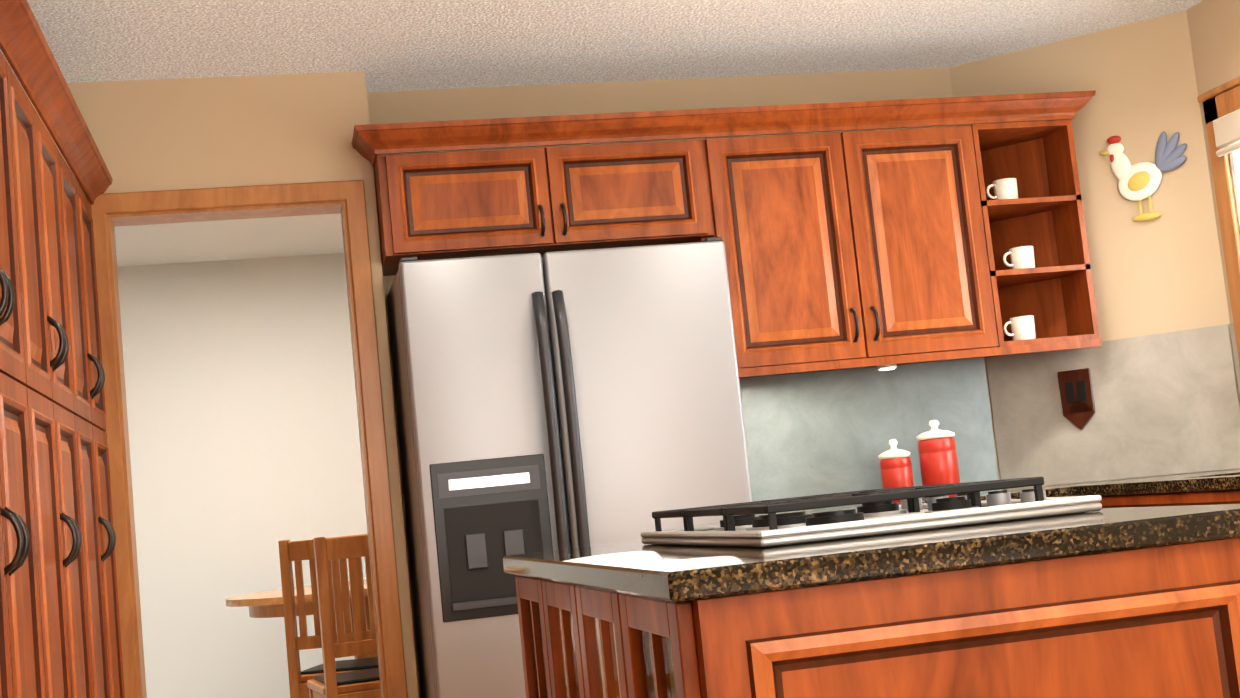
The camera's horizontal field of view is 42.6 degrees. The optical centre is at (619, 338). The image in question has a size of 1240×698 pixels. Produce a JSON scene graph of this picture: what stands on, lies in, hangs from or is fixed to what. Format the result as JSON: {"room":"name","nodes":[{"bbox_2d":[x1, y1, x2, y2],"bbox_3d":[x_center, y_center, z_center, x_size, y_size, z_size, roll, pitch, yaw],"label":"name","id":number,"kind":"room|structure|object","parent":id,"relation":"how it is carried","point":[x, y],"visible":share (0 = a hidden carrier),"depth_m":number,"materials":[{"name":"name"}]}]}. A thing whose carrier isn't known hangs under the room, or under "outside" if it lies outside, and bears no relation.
{"room":"kitchen","nodes":[
{"label":"kitchen","id":0,"kind":"room"},
{"bbox_2d":[117,253,366,697],"bbox_3d":[-1.769,0.802,8.164,4.340,2.440,0.120,-4,-6,-12],"label":"wall","id":1,"kind":"structure","parent":0,"point":[244,440],"depth_m":8.07,"materials":[{"name":"white paint"}]},
{"bbox_2d":[21,68,1001,697],"bbox_3d":[-0.415,0.360,5.164,3.570,2.440,0.370,-4,-6,-12],"label":"wall","id":2,"kind":"structure","parent":0,"point":[211,132],"depth_m":4.98,"materials":[{"name":"beige paint"}]},
{"bbox_2d":[85,180,407,697],"bbox_3d":[-1.126,0.579,4.868,0.842,2.088,0.176,-4,-6,-12],"label":"door frame","id":3,"kind":"structure","parent":2,"relation":"attached to","point":[345,199],"depth_m":4.86,"materials":[{"name":"brown wood"}]},
{"bbox_2d":[374,120,1101,377],"bbox_3d":[0.390,-0.238,5.240,2.318,0.782,0.451,-4,-6,-12],"label":"upper cabinet","id":4,"kind":"object","parent":2,"relation":"attached to","point":[881,250],"visible":0.98,"depth_m":5.12,"materials":[{"name":"brown wood"}]},
{"bbox_2d":[351,90,1095,167],"bbox_3d":[0.350,-0.666,5.271,2.450,0.078,0.478,-4,-6,-12],"label":"crown molding","id":5,"kind":"structure","parent":4,"relation":"attached to","point":[370,142],"depth_m":5.04,"materials":[{"name":"brown wood"}]},
{"bbox_2d":[0,0,1202,266],"bbox_3d":[-0.232,-1.161,2.919,5.370,0.080,11.410,-4,-6,-12],"label":"ceiling","id":6,"kind":"structure","parent":0,"point":[395,45],"depth_m":4.96,"materials":[{"name":"white paint"}]},
{"bbox_2d":[949,10,1239,489],"bbox_3d":[1.703,0.177,5.460,0.710,2.440,0.710,-4,-6,-12],"label":"wall","id":7,"kind":"structure","parent":0,"point":[1163,273],"depth_m":5.36,"materials":[{"name":"beige paint"}]},
{"bbox_2d":[739,323,1239,515],"bbox_3d":[1.422,0.124,3.975,1.646,0.468,3.248,-4,-6,-12],"label":"backsplash","id":8,"kind":"structure","parent":7,"relation":"attached to","point":[1167,403],"depth_m":5.44,"materials":[{"name":"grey stone"}]},
{"bbox_2d":[1058,368,1094,429],"bbox_3d":[1.563,0.210,5.428,0.111,0.204,0.011,-9,-7,32],"label":"outlet","id":9,"kind":"object","parent":8,"relation":"attached to","point":[1077,398],"visible":1,"depth_m":5.42,"materials":[{"name":"brown wood"}]},
{"bbox_2d":[1099,131,1186,220],"bbox_3d":[1.761,-0.547,5.329,0.287,0.307,0.023,-9,-7,32],"label":"wall decor","id":10,"kind":"object","parent":7,"relation":"attached to","point":[1139,181],"visible":1,"depth_m":5.33,"materials":[{"name":"beige ceramic"}]},
{"bbox_2d":[1180,489,1239,505],"bbox_3d":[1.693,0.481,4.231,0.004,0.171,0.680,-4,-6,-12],"label":"base cabinet","id":11,"kind":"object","parent":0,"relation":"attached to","point":[1234,497],"depth_m":4.28,"materials":[{"name":"brown wood"}]},
{"bbox_2d":[1186,0,1239,323],"bbox_3d":[2.843,-0.342,1.498,0.120,2.440,7.580,-4,-6,-12],"label":"wall","id":12,"kind":"structure","parent":0,"point":[1214,28],"depth_m":5.17,"materials":[{"name":"beige paint"}]},
{"bbox_2d":[1197,76,1239,365],"bbox_3d":[2.153,-0.321,4.474,0.146,1.137,1.440,-4,-6,-12],"label":"window","id":13,"kind":"structure","parent":12,"relation":"in","point":[1221,105],"depth_m":5.11,"materials":[{"name":"brown wood"}]},
{"bbox_3d":[-1.305,1.840,6.435,4.340,0.064,3.420,-4,-6,-12],"label":"floor","id":14,"kind":"structure","parent":0,"visible":0},
{"bbox_2d":[225,579,377,658],"bbox_3d":[-1.133,1.486,7.154,1.200,0.755,1.200,-4,-6,-12],"label":"round dining table","id":15,"kind":"object","parent":14,"relation":"on","point":[266,604],"visible":0.27,"depth_m":6.82,"materials":[{"name":"brown wood"}]},
{"bbox_2d":[278,534,378,697],"bbox_3d":[-1.047,1.280,6.380,0.450,0.990,0.432,-7,-6,7],"label":"dining chair","id":16,"kind":"object","parent":14,"relation":"on","point":[297,552],"visible":0.31,"depth_m":6.21,"materials":[{"name":"brown wood"}]},
{"bbox_2d":[307,535,380,697],"bbox_3d":[-0.904,1.215,5.883,0.450,0.990,0.432,-4,-6,-20],"label":"dining chair","id":17,"kind":"object","parent":14,"relation":"on","point":[332,683],"visible":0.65,"depth_m":5.67,"materials":[{"name":"brown wood"}]},
{"bbox_3d":[0.783,1.099,1.219,4.470,0.060,8.230,-4,-6,-12],"label":"floor","id":18,"kind":"structure","parent":0,"visible":0},
{"bbox_2d":[0,51,124,697],"bbox_3d":[-1.540,0.501,3.534,0.652,2.055,2.295,-4,-6,-12],"label":"pantry","id":19,"kind":"object","parent":18,"relation":"on","point":[60,634],"visible":0.98,"depth_m":3.57,"materials":[{"name":"brown wood"}]},
{"bbox_2d":[0,0,112,204],"bbox_3d":[-1.498,-0.633,3.030,0.669,0.078,3.561,-4,-6,-12],"label":"crown molding","id":20,"kind":"structure","parent":19,"relation":"attached to","point":[27,52],"depth_m":3.73,"materials":[{"name":"brown wood"}]},
{"bbox_2d":[387,237,751,697],"bbox_3d":[-0.127,0.637,4.888,0.986,1.777,0.659,-4,-6,-12],"label":"refrigerator","id":21,"kind":"object","parent":18,"relation":"on","point":[558,400],"visible":0.75,"depth_m":4.66,"materials":[{"name":"silver metal"}]},
{"bbox_2d":[504,524,1239,697],"bbox_3d":[0.345,0.784,2.436,0.796,0.897,1.356,-4,-6,-12],"label":"kitchen island","id":22,"kind":"object","parent":18,"relation":"on","point":[1134,602],"depth_m":1.84,"materials":[{"name":"brown wood"}]},
{"bbox_2d":[503,504,1239,587],"bbox_3d":[0.299,0.324,2.481,0.790,0.033,1.355,-4,-6,-12],"label":"island countertop","id":23,"kind":"structure","parent":22,"relation":"on","point":[649,565],"depth_m":1.89,"materials":[{"name":"brown stone"}]},
{"bbox_2d":[641,477,1101,546],"bbox_3d":[0.360,0.280,2.563,0.510,0.056,0.740,-4,-6,-12],"label":"gas cooktop","id":24,"kind":"object","parent":23,"relation":"in","point":[878,512],"visible":1,"depth_m":2.26,"materials":[{"name":"silver metal"}]},
{"bbox_2d":[1012,493,1079,498],"bbox_3d":[0.931,1.006,5.106,1.050,0.882,0.635,-4,-6,-12],"label":"base cabinet","id":25,"kind":"object","parent":18,"relation":"on","point":[1053,494],"depth_m":4.94,"materials":[{"name":"brown wood"}]},
{"bbox_2d":[1080,489,1183,507],"bbox_3d":[1.824,0.884,4.797,0.623,0.882,0.438,-4,-6,-12],"label":"base cabinet","id":26,"kind":"object","parent":18,"relation":"on","point":[1111,498],"depth_m":4.65,"materials":[{"name":"brown wood"}]},
{"bbox_2d":[756,485,1079,516],"bbox_3d":[0.869,0.554,5.150,1.016,0.034,0.632,-4,-6,-12],"label":"countertop","id":27,"kind":"structure","parent":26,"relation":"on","point":[1056,488],"depth_m":4.98,"materials":[{"name":"brown stone"}]},
{"bbox_2d":[878,439,913,502],"bbox_3d":[0.917,0.439,5.277,0.107,0.209,0.107,-4,-6,-12],"label":"canister","id":28,"kind":"object","parent":27,"relation":"on","point":[895,467],"visible":0.67,"depth_m":5.24,"materials":[{"name":"red ceramic"}]},
{"bbox_2d":[916,420,959,498],"bbox_3d":[1.057,0.400,5.280,0.128,0.259,0.128,-4,-6,-12],"label":"canister","id":29,"kind":"object","parent":27,"relation":"on","point":[937,452],"visible":0.75,"depth_m":5.23,"materials":[{"name":"red ceramic"}]},
{"bbox_2d":[1024,469,1239,492],"bbox_3d":[1.944,0.332,4.041,0.632,0.034,3.282,-4,-6,-12],"label":"countertop","id":30,"kind":"structure","parent":26,"relation":"on","point":[1221,481],"depth_m":4.53,"materials":[{"name":"brown stone"}]}
]}

